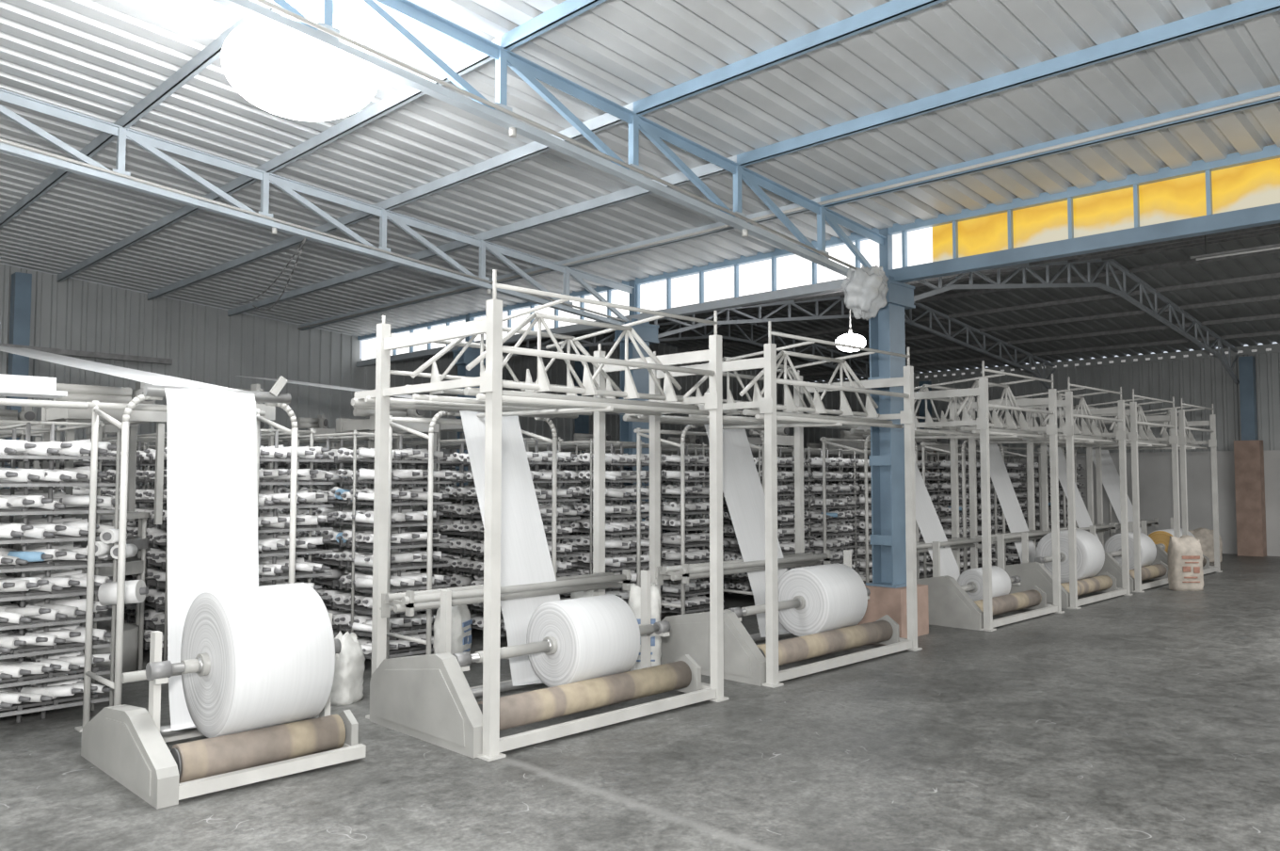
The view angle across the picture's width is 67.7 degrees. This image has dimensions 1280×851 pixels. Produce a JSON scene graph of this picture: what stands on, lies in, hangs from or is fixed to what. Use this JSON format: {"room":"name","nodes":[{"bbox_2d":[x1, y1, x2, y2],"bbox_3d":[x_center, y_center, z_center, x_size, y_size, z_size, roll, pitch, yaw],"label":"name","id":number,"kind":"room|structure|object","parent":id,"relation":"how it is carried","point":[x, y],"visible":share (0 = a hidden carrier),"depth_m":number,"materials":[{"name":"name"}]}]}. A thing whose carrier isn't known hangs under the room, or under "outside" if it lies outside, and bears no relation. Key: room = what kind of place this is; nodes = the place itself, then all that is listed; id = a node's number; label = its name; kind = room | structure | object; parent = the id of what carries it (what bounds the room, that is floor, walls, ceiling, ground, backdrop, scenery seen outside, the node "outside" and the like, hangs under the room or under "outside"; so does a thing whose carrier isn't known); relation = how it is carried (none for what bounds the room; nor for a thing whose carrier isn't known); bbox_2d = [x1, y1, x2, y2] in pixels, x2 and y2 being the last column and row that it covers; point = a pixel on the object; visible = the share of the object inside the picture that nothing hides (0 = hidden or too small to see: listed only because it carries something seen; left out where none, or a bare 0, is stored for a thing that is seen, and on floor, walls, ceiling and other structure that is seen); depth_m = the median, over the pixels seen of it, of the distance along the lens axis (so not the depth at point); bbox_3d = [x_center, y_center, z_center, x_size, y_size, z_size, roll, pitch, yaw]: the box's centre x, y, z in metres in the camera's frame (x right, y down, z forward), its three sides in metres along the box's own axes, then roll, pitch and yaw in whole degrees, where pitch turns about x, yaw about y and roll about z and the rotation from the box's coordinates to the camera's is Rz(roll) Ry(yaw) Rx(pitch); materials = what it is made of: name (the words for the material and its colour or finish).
{"room":"textile factory","nodes":[
{"label":"textile factory","id":0,"kind":"room"},
{"bbox_2d":[0,263,359,488],"bbox_3d":[-10.348,-0.451,12.298,14.700,5.388,0.030,3,-4,-45],"label":"wall","id":1,"kind":"structure","parent":0,"point":[205,344],"depth_m":15.29,"materials":[{"name":"metal"}]},
{"bbox_2d":[357,334,794,486],"bbox_3d":[-0.272,0.286,22.350,13.800,4.968,0.030,3,-4,-45],"label":"wall","id":2,"kind":"structure","parent":0,"point":[556,374],"depth_m":20.92,"materials":[{"name":"metal"}]},
{"bbox_2d":[398,278,844,354],"bbox_3d":[4.596,-2.121,12.502,6.400,1.265,21.000,3,-4,-45],"label":"ceiling","id":3,"kind":"structure","parent":0,"point":[841,279],"depth_m":12.09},
{"bbox_2d":[835,309,865,351],"bbox_3d":[2.828,-1.411,12.819,0.405,0.840,0.405,3,-4,-45],"label":"pendant lamp","id":4,"kind":"object","parent":3,"relation":"hanging from","point":[852,339],"visible":0.9,"depth_m":12.66,"materials":[{"name":"metal"}]},
{"bbox_2d":[560,226,1279,340],"bbox_3d":[5.675,-2.283,13.555,0.040,0.070,20.950,3,-4,-45],"label":"purlin","id":5,"kind":"structure","parent":3,"relation":"attached to","point":[1276,229],"depth_m":12.88,"materials":[{"name":"metal"}]},
{"bbox_2d":[604,230,1279,335],"bbox_3d":[6.594,-2.476,14.486,0.040,0.070,20.950,3,-4,-45],"label":"purlin","id":6,"kind":"structure","parent":3,"relation":"attached to","point":[1277,232],"depth_m":14.14,"materials":[{"name":"metal"}]},
{"bbox_2d":[0,0,1279,336],"bbox_3d":[-2.846,-2.925,5.092,14.950,1.341,21.000,3,-4,-45],"label":"ceiling","id":7,"kind":"structure","parent":0,"point":[99,59],"depth_m":7.72,"materials":[{"name":"metal"}]},
{"bbox_2d":[221,0,379,121],"bbox_3d":[-2.086,-2.337,5.893,0.918,0.829,0.918,3,-4,-45],"label":"pendant lamp","id":8,"kind":"object","parent":7,"relation":"hanging from","point":[281,73],"visible":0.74,"depth_m":5.61,"materials":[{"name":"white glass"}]},
{"bbox_2d":[0,553,1279,850],"bbox_3d":[1.944,2.157,9.623,28.500,0.100,21.000,3,-4,-45],"label":"floor","id":9,"kind":"structure","parent":0,"point":[1148,720],"depth_m":5.28,"materials":[{"name":"concrete"}]},
{"bbox_2d":[3,272,31,488],"bbox_3d":[-8.857,0.070,13.538,0.200,4.478,0.250,3,-4,-45],"label":"steel column","id":10,"kind":"structure","parent":9,"relation":"on","point":[21,282],"depth_m":13.53,"materials":[{"name":"metal"}]},
{"bbox_2d":[0,343,172,364],"bbox_3d":[-8.839,-1.097,13.369,4.301,0.130,0.080,3,-4,-45],"label":"beam","id":11,"kind":"structure","parent":10,"relation":"attached to","point":[67,352],"depth_m":14.11,"materials":[{"name":"metal"}]},
{"bbox_2d":[0,406,42,490],"bbox_3d":[-7.191,0.961,10.592,0.720,2.390,0.780,3,-4,-45],"label":"circular loom","id":12,"kind":"object","parent":9,"relation":"on","point":[26,413],"visible":0.22,"depth_m":10.70,"materials":[{"name":"paint"}]},
{"bbox_2d":[0,373,88,409],"bbox_3d":[-4.264,0.766,5.632,1.580,2.260,0.680,3,-4,-45],"label":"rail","id":13,"kind":"object","parent":9,"relation":"on","point":[10,385],"visible":1,"depth_m":6.17,"materials":[{"name":"metal"}]},
{"bbox_2d":[0,419,120,722],"bbox_3d":[-5.051,0.995,7.336,3.541,1.980,0.868,-3,-4,43],"label":"bobbin creel","id":14,"kind":"object","parent":9,"relation":"on","point":[40,629],"visible":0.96,"depth_m":6.25,"materials":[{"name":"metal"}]},
{"bbox_2d":[0,441,155,596],"bbox_3d":[-6.724,1.200,11.247,0.876,1.980,3.518,3,-4,-45],"label":"bobbin creel","id":15,"kind":"object","parent":9,"relation":"on","point":[76,490],"visible":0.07,"depth_m":10.23,"materials":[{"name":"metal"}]},
{"bbox_2d":[40,381,166,678],"bbox_3d":[-4.434,0.816,7.838,0.720,2.390,0.780,3,-4,-45],"label":"frame","id":16,"kind":"object","parent":9,"relation":"on","point":[133,633],"visible":0.44,"depth_m":7.82,"materials":[{"name":"paint"}]},
{"bbox_2d":[86,430,148,706],"bbox_3d":[-3.451,0.980,6.275,0.355,1.900,0.325,3,-4,-45],"label":"stand","id":17,"kind":"object","parent":9,"relation":"on","point":[136,591],"visible":0.67,"depth_m":6.26,"materials":[{"name":"paint"}]},
{"bbox_2d":[106,444,167,506],"bbox_3d":[-5.977,1.239,11.989,3.541,1.980,0.868,-3,-4,43],"label":"bobbin creel","id":18,"kind":"object","parent":9,"relation":"on","point":[150,468],"visible":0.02,"depth_m":11.74,"materials":[{"name":"metal"}]},
{"bbox_2d":[90,428,335,660],"bbox_3d":[-3.961,1.053,8.431,3.533,1.980,0.863,-3,-4,43],"label":"bobbin creel","id":19,"kind":"object","parent":9,"relation":"on","point":[273,550],"visible":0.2,"depth_m":7.55,"materials":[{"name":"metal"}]},
{"bbox_2d":[75,375,366,809],"bbox_3d":[-2.541,0.776,5.763,1.296,2.254,1.910,3,-4,-45],"label":"machine","id":20,"kind":"object","parent":9,"relation":"on","point":[127,743],"visible":0.83,"depth_m":5.13,"materials":[{"name":"paint"}]},
{"bbox_2d":[0,346,258,730],"bbox_3d":[-4.563,0.449,7.796,0.540,2.844,6.512,3,-4,-45],"label":"sheet","id":21,"kind":"object","parent":20,"relation":"attached to","point":[212,449],"visible":0.59,"depth_m":5.84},
{"bbox_2d":[180,582,335,737],"bbox_3d":[-2.139,1.294,5.324,0.650,0.780,0.780,3,-4,-45],"label":"roll","id":22,"kind":"object","parent":20,"relation":"on","point":[265,654],"visible":0.98,"depth_m":5.09,"materials":[{"name":"fabric"}]},
{"bbox_2d":[236,384,275,512],"bbox_3d":[-3.854,0.836,9.126,0.360,2.486,0.780,3,-4,-45],"label":"circular loom","id":23,"kind":"object","parent":9,"relation":"on","point":[270,410],"visible":0.02,"depth_m":9.01,"materials":[{"name":"paint"}]},
{"bbox_2d":[286,414,335,469],"bbox_3d":[-4.759,1.077,13.730,0.360,2.486,0.780,3,-4,-45],"label":"circular loom","id":24,"kind":"object","parent":9,"relation":"on","point":[319,424],"visible":0.12,"depth_m":13.70,"materials":[{"name":"paint"}]},
{"bbox_2d":[259,444,367,524],"bbox_3d":[-4.916,1.295,13.056,3.533,1.980,0.863,-3,-4,43],"label":"bobbin creel","id":25,"kind":"object","parent":9,"relation":"on","point":[330,448],"visible":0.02,"depth_m":12.01,"materials":[{"name":"metal"}]},
{"bbox_2d":[330,630,365,704],"bbox_3d":[-2.114,1.712,6.785,0.254,0.492,0.272,-1,-3,16],"label":"woven sack","id":26,"kind":"object","parent":9,"relation":"on","point":[347,687],"visible":0.64,"depth_m":6.69,"materials":[{"name":"plastic"}]},
{"bbox_2d":[259,430,452,658],"bbox_3d":[-3.153,1.095,9.235,0.876,1.980,3.518,3,-4,-45],"label":"bobbin creel","id":27,"kind":"object","parent":9,"relation":"on","point":[349,586],"visible":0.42,"depth_m":8.18,"materials":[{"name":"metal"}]},
{"bbox_2d":[336,405,438,630],"bbox_3d":[-2.581,0.913,9.688,0.720,2.390,0.780,3,-4,-45],"label":"frame","id":28,"kind":"object","parent":9,"relation":"on","point":[343,425],"visible":0.18,"depth_m":9.60,"materials":[{"name":"paint"}]},
{"bbox_2d":[432,604,472,666],"bbox_3d":[-1.555,1.701,7.913,0.267,0.632,0.338,-1,-3,11],"label":"woven sack","id":29,"kind":"object","parent":9,"relation":"on","point":[461,621],"visible":0.56,"depth_m":7.78,"materials":[{"name":"plastic"}]},
{"bbox_2d":[334,437,582,646],"bbox_3d":[-2.123,1.149,10.259,3.541,1.980,0.868,-3,-4,43],"label":"bobbin creel","id":30,"kind":"object","parent":9,"relation":"on","point":[465,552],"visible":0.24,"depth_m":9.50,"materials":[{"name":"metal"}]},
{"bbox_2d":[435,413,484,538],"bbox_3d":[-2.001,0.933,10.976,0.360,2.486,0.780,3,-4,-45],"label":"circular loom","id":31,"kind":"object","parent":9,"relation":"on","point":[441,426],"visible":0.08,"depth_m":10.98,"materials":[{"name":"paint"}]},
{"bbox_2d":[452,313,485,486],"bbox_3d":[-2.676,0.311,15.006,0.570,4.150,0.540,3,-4,-45],"label":"steel column","id":32,"kind":"structure","parent":9,"relation":"on","point":[470,354],"depth_m":14.98,"materials":[{"name":"metal"}]},
{"bbox_2d":[502,316,869,378],"bbox_3d":[2.281,-1.482,20.064,13.765,1.549,0.060,3,-4,-45],"label":"roof truss","id":33,"kind":"object","parent":32,"relation":"on","point":[588,344],"visible":0.41,"depth_m":19.85,"materials":[{"name":"metal"}]},
{"bbox_2d":[351,269,728,761],"bbox_3d":[-0.969,0.567,6.994,2.131,2.800,2.410,3,-4,-45],"label":"machine","id":34,"kind":"object","parent":9,"relation":"on","point":[428,697],"visible":0.98,"depth_m":6.31,"materials":[{"name":"paint"}]},
{"bbox_2d":[236,375,560,685],"bbox_3d":[-2.326,0.642,8.526,0.550,2.534,5.230,3,-4,-45],"label":"sheet","id":35,"kind":"object","parent":34,"relation":"attached to","point":[525,556],"visible":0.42,"depth_m":7.16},
{"bbox_2d":[526,594,639,687],"bbox_3d":[-0.389,1.472,6.543,0.660,0.570,0.570,3,-4,-45],"label":"roll","id":36,"kind":"object","parent":34,"relation":"on","point":[595,636],"visible":0.91,"depth_m":6.35,"materials":[{"name":"fabric"}]},
{"bbox_2d":[418,438,661,617],"bbox_3d":[-1.309,1.192,11.079,3.533,1.980,0.863,-3,-4,43],"label":"bobbin creel","id":37,"kind":"object","parent":9,"relation":"on","point":[616,545],"visible":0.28,"depth_m":10.02,"materials":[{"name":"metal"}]},
{"bbox_2d":[574,346,589,481],"bbox_3d":[-1.290,0.455,21.095,0.200,4.500,0.250,3,-4,-45],"label":"steel column","id":38,"kind":"structure","parent":9,"relation":"on","point":[582,423],"depth_m":21.06,"materials":[{"name":"metal"}]},
{"bbox_2d":[528,441,724,621],"bbox_3d":[-0.550,1.231,11.834,0.876,1.980,3.518,3,-4,-45],"label":"bobbin creel","id":39,"kind":"object","parent":9,"relation":"on","point":[670,590],"visible":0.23,"depth_m":10.69,"materials":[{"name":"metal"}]},
{"bbox_2d":[613,279,659,529],"bbox_3d":[-0.060,0.174,12.393,0.570,4.150,0.540,3,-4,-45],"label":"steel column","id":40,"kind":"structure","parent":9,"relation":"on","point":[648,332],"depth_m":12.39,"materials":[{"name":"metal"}]},
{"bbox_2d":[0,88,634,325],"bbox_3d":[-5.222,-2.408,7.335,14.609,1.793,0.114,3,-4,-45],"label":"roof truss","id":41,"kind":"object","parent":40,"relation":"on","point":[118,176],"visible":0.95,"depth_m":9.05,"materials":[{"name":"metal"}]},
{"bbox_2d":[229,238,306,310],"bbox_3d":[-4.298,-1.579,10.845,0.305,0.384,3.740,2,-3,-29],"label":"hanging cable","id":42,"kind":"object","parent":41,"relation":"hanging from","point":[304,240],"visible":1,"depth_m":10.20,"materials":[{"name":"metal"}]},
{"bbox_2d":[356,144,1279,367],"bbox_3d":[2.263,-1.746,10.146,0.120,0.600,21.000,3,-4,-45],"label":"frame","id":43,"kind":"object","parent":40,"relation":"attached to","point":[1265,215],"visible":0.68,"depth_m":9.05,"materials":[{"name":"blue metal"}]},
{"bbox_2d":[361,226,932,360],"bbox_3d":[-1.096,-1.622,13.574,0.020,0.420,11.400,3,-4,-45],"label":"window","id":44,"kind":"structure","parent":43,"relation":"in","point":[794,270],"depth_m":11.36,"materials":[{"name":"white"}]},
{"bbox_2d":[932,158,1279,261],"bbox_3d":[6.329,-2.010,6.159,0.020,0.420,9.600,3,-4,-45],"label":"window","id":45,"kind":"structure","parent":43,"relation":"attached to","point":[1254,184],"depth_m":8.30,"materials":[{"name":"yellow"}]},
{"bbox_2d":[654,295,1055,389],"bbox_3d":[4.897,-1.619,17.451,13.765,1.549,0.060,3,-4,-45],"label":"roof truss","id":46,"kind":"object","parent":40,"relation":"on","point":[789,303],"visible":0.74,"depth_m":17.61,"materials":[{"name":"metal"}]},
{"bbox_2d":[627,582,661,669],"bbox_3d":[0.038,1.654,7.807,0.275,0.714,0.297,0,-3,-5],"label":"woven sack","id":47,"kind":"object","parent":9,"relation":"on","point":[634,594],"visible":0.4,"depth_m":7.70,"materials":[{"name":"plastic"}]},
{"bbox_2d":[661,434,708,471],"bbox_3d":[0.813,1.380,18.585,0.720,2.390,0.780,3,-4,-45],"label":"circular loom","id":48,"kind":"object","parent":9,"relation":"on","point":[692,440],"visible":0.07,"depth_m":18.57,"materials":[{"name":"paint"}]},
{"bbox_2d":[584,444,814,595],"bbox_3d":[0.701,1.296,13.083,0.876,1.980,3.518,3,-4,-45],"label":"bobbin creel","id":49,"kind":"object","parent":9,"relation":"on","point":[735,581],"visible":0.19,"depth_m":12.15,"materials":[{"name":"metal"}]},
{"bbox_2d":[661,446,860,577],"bbox_3d":[1.412,1.333,13.790,3.541,1.980,0.868,-3,-4,43],"label":"bobbin creel","id":50,"kind":"object","parent":9,"relation":"on","point":[833,529],"visible":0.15,"depth_m":12.68,"materials":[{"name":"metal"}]},
{"bbox_2d":[747,427,794,498],"bbox_3d":[1.874,1.146,14.137,0.720,2.390,0.780,3,-4,-45],"label":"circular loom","id":51,"kind":"object","parent":9,"relation":"on","point":[782,439],"visible":0.08,"depth_m":13.95,"materials":[{"name":"paint"}]},
{"bbox_2d":[623,320,921,687],"bbox_3d":[0.940,0.667,8.901,2.271,2.800,2.410,3,-4,-45],"label":"machine","id":52,"kind":"object","parent":9,"relation":"on","point":[744,661],"visible":0.84,"depth_m":8.21,"materials":[{"name":"paint"}]},
{"bbox_2d":[592,412,790,637],"bbox_3d":[-0.320,0.832,10.530,0.610,2.364,5.223,3,-4,-45],"label":"sheet","id":53,"kind":"object","parent":52,"relation":"attached to","point":[744,493],"visible":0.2,"depth_m":9.15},
{"bbox_2d":[778,563,867,636],"bbox_3d":[1.619,1.559,8.550,0.720,0.600,0.600,3,-4,-45],"label":"roll","id":54,"kind":"object","parent":52,"relation":"on","point":[830,596],"visible":0.86,"depth_m":8.33,"materials":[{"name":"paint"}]},
{"bbox_2d":[684,449,872,583],"bbox_3d":[2.191,1.375,14.574,3.533,1.980,0.863,-3,-4,43],"label":"bobbin creel","id":55,"kind":"object","parent":9,"relation":"on","point":[860,551],"visible":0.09,"depth_m":13.43,"materials":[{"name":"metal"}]},
{"bbox_2d":[825,430,870,571],"bbox_3d":[3.571,1.235,15.832,0.720,2.390,0.780,3,-4,-45],"label":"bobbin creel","id":56,"kind":"object","parent":9,"relation":"on","point":[844,434],"visible":0.07,"depth_m":15.65,"materials":[{"name":"paint"}]},
{"bbox_2d":[752,450,944,577],"bbox_3d":[3.141,1.424,15.520,0.876,1.980,3.518,3,-4,-45],"label":"bobbin creel","id":57,"kind":"object","parent":9,"relation":"on","point":[928,464],"visible":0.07,"depth_m":14.61,"materials":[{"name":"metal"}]},
{"bbox_2d":[781,450,978,573],"bbox_3d":[3.887,1.463,16.261,3.541,1.980,0.868,-3,-4,43],"label":"bobbin creel","id":58,"kind":"object","parent":9,"relation":"on","point":[947,498],"visible":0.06,"depth_m":15.12,"materials":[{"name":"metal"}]},
{"bbox_2d":[856,227,928,638],"bbox_3d":[2.556,0.037,9.780,0.570,4.150,0.540,3,-4,-45],"label":"steel column","id":59,"kind":"structure","parent":9,"relation":"on","point":[888,587],"depth_m":9.70,"materials":[{"name":"metal"}]},
{"bbox_2d":[210,0,886,276],"bbox_3d":[-2.606,-2.544,4.722,14.609,1.793,0.114,3,-4,-45],"label":"roof truss","id":60,"kind":"object","parent":59,"relation":"on","point":[296,24],"visible":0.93,"depth_m":6.72,"materials":[{"name":"blue metal"}]},
{"bbox_2d":[840,264,888,320],"bbox_3d":[2.207,-1.304,9.330,0.641,0.568,0.404,3,-4,-45],"label":"plastic bag","id":61,"kind":"object","parent":60,"relation":"hanging from","point":[865,289],"visible":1,"depth_m":9.17,"materials":[{"name":"plastic"}]},
{"bbox_2d":[904,257,1239,383],"bbox_3d":[7.513,-1.756,14.838,13.765,1.549,0.060,3,-4,-45],"label":"roof truss","id":62,"kind":"object","parent":59,"relation":"on","point":[1144,285],"visible":0.87,"depth_m":14.42,"materials":[{"name":"metal"}]},
{"bbox_2d":[512,223,1279,346],"bbox_3d":[4.755,-2.090,12.625,0.040,0.070,20.950,3,-4,-45],"label":"purlin","id":63,"kind":"structure","parent":62,"relation":"on","point":[1270,226],"depth_m":11.99,"materials":[{"name":"metal"}]},
{"bbox_2d":[657,248,1279,338],"bbox_3d":[7.442,-2.425,15.333,0.040,0.070,20.950,3,-4,-45],"label":"purlin","id":64,"kind":"structure","parent":62,"relation":"on","point":[1188,262],"depth_m":15.80,"materials":[{"name":"metal"}]},
{"bbox_2d":[677,272,1279,351],"bbox_3d":[8.361,-2.245,16.244,0.040,0.070,20.950,3,-4,-45],"label":"purlin","id":65,"kind":"structure","parent":62,"relation":"on","point":[1273,275],"depth_m":17.26,"materials":[{"name":"metal"}]},
{"bbox_2d":[811,453,1010,566],"bbox_3d":[4.736,1.508,17.116,3.533,1.980,0.863,-3,-4,43],"label":"bobbin creel","id":66,"kind":"object","parent":9,"relation":"on","point":[978,464],"visible":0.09,"depth_m":15.99,"materials":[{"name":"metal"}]},
{"bbox_2d":[918,380,935,480],"bbox_3d":[7.230,0.867,24.189,0.350,4.000,0.440,3,-4,-45],"label":"pillar","id":67,"kind":"structure","parent":9,"relation":"on","point":[920,383],"depth_m":24.25,"materials":[{"name":"blue metal"}]},
{"bbox_2d":[914,438,950,513],"bbox_3d":[5.197,1.320,17.456,0.720,2.390,0.780,3,-4,-45],"label":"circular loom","id":68,"kind":"object","parent":9,"relation":"on","point":[918,440],"visible":0.12,"depth_m":17.32,"materials":[{"name":"paint"}]},
{"bbox_2d":[843,454,1037,564],"bbox_3d":[5.545,1.550,17.920,0.876,1.980,3.518,3,-4,-45],"label":"bobbin creel","id":69,"kind":"object","parent":9,"relation":"on","point":[1020,466],"visible":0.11,"depth_m":16.77,"materials":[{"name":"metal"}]},
{"bbox_2d":[819,360,1064,631],"bbox_3d":[3.422,0.797,11.379,1.951,2.800,2.410,3,-4,-45],"label":"machine","id":70,"kind":"object","parent":9,"relation":"on","point":[950,604],"visible":0.69,"depth_m":10.84,"materials":[{"name":"paint"}]},
{"bbox_2d":[818,426,959,581],"bbox_3d":[1.983,0.951,12.798,0.540,2.364,5.268,3,-4,-45],"label":"sheet","id":71,"kind":"object","parent":70,"relation":"attached to","point":[927,519],"visible":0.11,"depth_m":11.34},
{"bbox_2d":[957,565,1011,601],"bbox_3d":[3.907,1.813,10.827,0.650,0.400,0.400,3,-4,-45],"label":"roll","id":72,"kind":"object","parent":70,"relation":"on","point":[1001,584],"visible":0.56,"depth_m":10.66,"materials":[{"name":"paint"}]},
{"bbox_2d":[917,455,1063,552],"bbox_3d":[6.362,1.593,18.733,3.541,1.980,0.868,-3,-4,43],"label":"bobbin creel","id":73,"kind":"object","parent":9,"relation":"on","point":[1036,484],"visible":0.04,"depth_m":17.62,"materials":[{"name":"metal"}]},
{"bbox_2d":[917,457,1085,548],"bbox_3d":[7.141,1.634,19.517,3.533,1.980,0.863,-3,-4,43],"label":"bobbin creel","id":74,"kind":"object","parent":9,"relation":"on","point":[1079,466],"visible":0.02,"depth_m":18.55,"materials":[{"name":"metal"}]},
{"bbox_2d":[920,376,1132,608],"bbox_3d":[5.080,0.883,13.035,2.041,2.800,2.410,3,-4,-45],"label":"machine","id":75,"kind":"object","parent":9,"relation":"on","point":[1031,574],"visible":0.56,"depth_m":12.45,"materials":[{"name":"paint"}]},
{"bbox_2d":[810,426,1036,563],"bbox_3d":[3.747,1.046,14.604,0.590,2.364,5.205,3,-4,-45],"label":"sheet","id":76,"kind":"object","parent":75,"relation":"attached to","point":[1012,510],"visible":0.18,"depth_m":13.25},
{"bbox_2d":[1035,528,1104,583],"bbox_3d":[5.692,1.724,12.620,0.700,0.680,0.680,3,-4,-45],"label":"roll","id":77,"kind":"object","parent":75,"relation":"on","point":[1090,551],"visible":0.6,"depth_m":12.39,"materials":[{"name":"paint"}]},
{"bbox_2d":[993,388,1180,592],"bbox_3d":[6.707,0.969,14.659,2.041,2.800,2.410,3,-4,-45],"label":"machine","id":78,"kind":"object","parent":9,"relation":"on","point":[1160,569],"visible":0.5,"depth_m":14.10,"materials":[{"name":"paint"}]},
{"bbox_2d":[821,427,1098,538],"bbox_3d":[5.383,1.130,16.218,0.590,2.364,5.232,3,-4,-45],"label":"sheet","id":79,"kind":"object","parent":78,"relation":"attached to","point":[1082,518],"visible":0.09,"depth_m":14.88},
{"bbox_2d":[1104,531,1156,569],"bbox_3d":[7.319,1.882,14.240,0.700,0.560,0.560,3,-4,-45],"label":"roll","id":80,"kind":"object","parent":78,"relation":"on","point":[1148,550],"visible":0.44,"depth_m":14.07,"materials":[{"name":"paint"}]},
{"bbox_2d":[1037,398,1222,574],"bbox_3d":[8.227,1.048,16.177,1.941,2.800,2.410,3,-4,-45],"label":"machine","id":81,"kind":"object","parent":9,"relation":"on","point":[1185,440],"visible":0.41,"depth_m":15.74,"materials":[{"name":"paint"}]},
{"bbox_2d":[1091,447,1141,532],"bbox_3d":[6.745,1.202,17.576,0.940,2.364,5.236,3,-4,-45],"label":"sheet","id":82,"kind":"object","parent":81,"relation":"attached to","point":[1111,478],"visible":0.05,"depth_m":16.26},
{"bbox_2d":[1147,528,1194,552],"bbox_3d":[8.680,1.966,15.599,1.050,0.540,0.540,3,-4,-45],"label":"roll","id":83,"kind":"object","parent":81,"relation":"on","point":[1161,537],"visible":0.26,"depth_m":15.27,"materials":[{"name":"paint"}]},
{"bbox_2d":[1167,534,1203,591],"bbox_3d":[7.637,1.920,13.352,0.431,0.763,0.277,0,-3,-2],"label":"woven sack","id":84,"kind":"object","parent":9,"relation":"on","point":[1185,557],"visible":1,"depth_m":13.24,"materials":[{"name":"fabric"}]},
{"bbox_2d":[1188,527,1222,562],"bbox_3d":[10.466,2.213,17.727,0.613,0.635,0.412,0,-3,-5],"label":"woven sack","id":85,"kind":"object","parent":9,"relation":"on","point":[1204,535],"visible":0.48,"depth_m":17.55,"materials":[{"name":"fabric"}]},
{"bbox_2d":[1233,355,1266,556],"bbox_3d":[12.251,0.604,19.175,0.350,4.000,0.440,3,-4,-45],"label":"pillar","id":86,"kind":"structure","parent":9,"relation":"on","point":[1248,452],"depth_m":19.06,"materials":[{"name":"blue metal"}]},
{"bbox_2d":[657,234,1279,382],"bbox_3d":[9.440,-2.117,17.353,7.300,0.765,21.000,3,-4,-45],"label":"ceiling","id":87,"kind":"structure","parent":0,"point":[1265,264],"depth_m":18.39,"materials":[{"name":"metal"}]},
{"bbox_2d":[721,294,1279,358],"bbox_3d":[9.281,-2.065,17.155,0.040,0.070,20.950,3,-4,-45],"label":"purlin","id":88,"kind":"structure","parent":87,"relation":"attached to","point":[1275,296],"depth_m":18.01,"materials":[{"name":"metal"}]},
{"bbox_2d":[744,313,1279,370],"bbox_3d":[10.200,-1.885,18.066,0.040,0.070,20.950,3,-4,-45],"label":"purlin","id":89,"kind":"structure","parent":87,"relation":"attached to","point":[1269,316],"depth_m":19.20,"materials":[{"name":"metal"}]},
{"bbox_2d":[776,330,1279,378],"bbox_3d":[11.119,-1.706,18.977,0.040,0.070,20.950,3,-4,-45],"label":"purlin","id":90,"kind":"structure","parent":87,"relation":"attached to","point":[1276,332],"depth_m":20.52,"materials":[{"name":"metal"}]},
{"bbox_2d":[1190,234,1279,260],"bbox_3d":[6.718,-2.039,10.374,0.040,0.301,1.300,3,-4,-45],"label":"fluorescent light","id":91,"kind":"object","parent":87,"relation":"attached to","point":[1275,246],"visible":0.86,"depth_m":10.51,"materials":[{"name":"metal"}]},
{"bbox_2d":[802,352,1279,454],"bbox_3d":[12.010,-0.452,19.839,0.030,1.980,21.000,3,-4,-45],"label":"wall","id":92,"kind":"structure","parent":0,"point":[1201,382],"depth_m":20.63,"materials":[{"name":"metal"}]},
{"bbox_2d":[814,343,1279,383],"bbox_3d":[12.003,-1.511,19.888,0.050,0.180,21.000,3,-4,-45],"label":"eave window slots","id":93,"kind":"object","parent":92,"relation":"attached to","point":[1272,347],"visible":0.67,"depth_m":21.39,"materials":[{"name":"white"}]},
{"bbox_2d":[807,449,1279,556],"bbox_3d":[12.014,1.585,19.736,0.220,2.100,21.000,3,-4,-45],"label":"wall","id":94,"kind":"structure","parent":0,"point":[1155,468],"depth_m":20.00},
{"bbox_3d":[2.839,-2.829,-0.715,14.609,1.793,0.114,3,-4,-45],"label":"roof truss","id":95,"kind":"object","parent":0,"visible":0},
{"bbox_2d":[0,0,291,228],"bbox_3d":[-2.070,-2.712,5.822,0.046,0.100,20.950,3,-4,-45],"label":"beam","id":96,"kind":"structure","parent":95,"relation":"on","point":[212,52],"depth_m":7.75,"materials":[{"name":"blue metal"}]},
{"bbox_2d":[56,0,607,282],"bbox_3d":[-1.187,-2.560,6.699,0.046,0.100,20.950,3,-4,-45],"label":"beam","id":97,"kind":"structure","parent":95,"relation":"on","point":[568,9],"depth_m":7.73,"materials":[{"name":"blue metal"}]},
{"bbox_2d":[147,0,945,300],"bbox_3d":[-0.303,-2.408,7.577,0.046,0.100,20.950,3,-4,-45],"label":"roof beam","id":98,"kind":"structure","parent":95,"relation":"on","point":[891,10],"depth_m":7.15,"materials":[{"name":"blue metal"}]},
{"bbox_2d":[227,0,1279,316],"bbox_3d":[0.581,-2.255,8.454,0.046,0.100,20.950,3,-4,-45],"label":"roof beam","id":99,"kind":"structure","parent":95,"relation":"on","point":[1245,9],"depth_m":7.06,"materials":[{"name":"blue metal"}]},
{"bbox_2d":[297,84,1279,330],"bbox_3d":[1.440,-2.104,9.306,0.116,0.100,20.950,3,-4,-45],"label":"roof beam","id":100,"kind":"structure","parent":95,"relation":"on","point":[1272,94],"depth_m":8.25,"materials":[{"name":"blue metal"}]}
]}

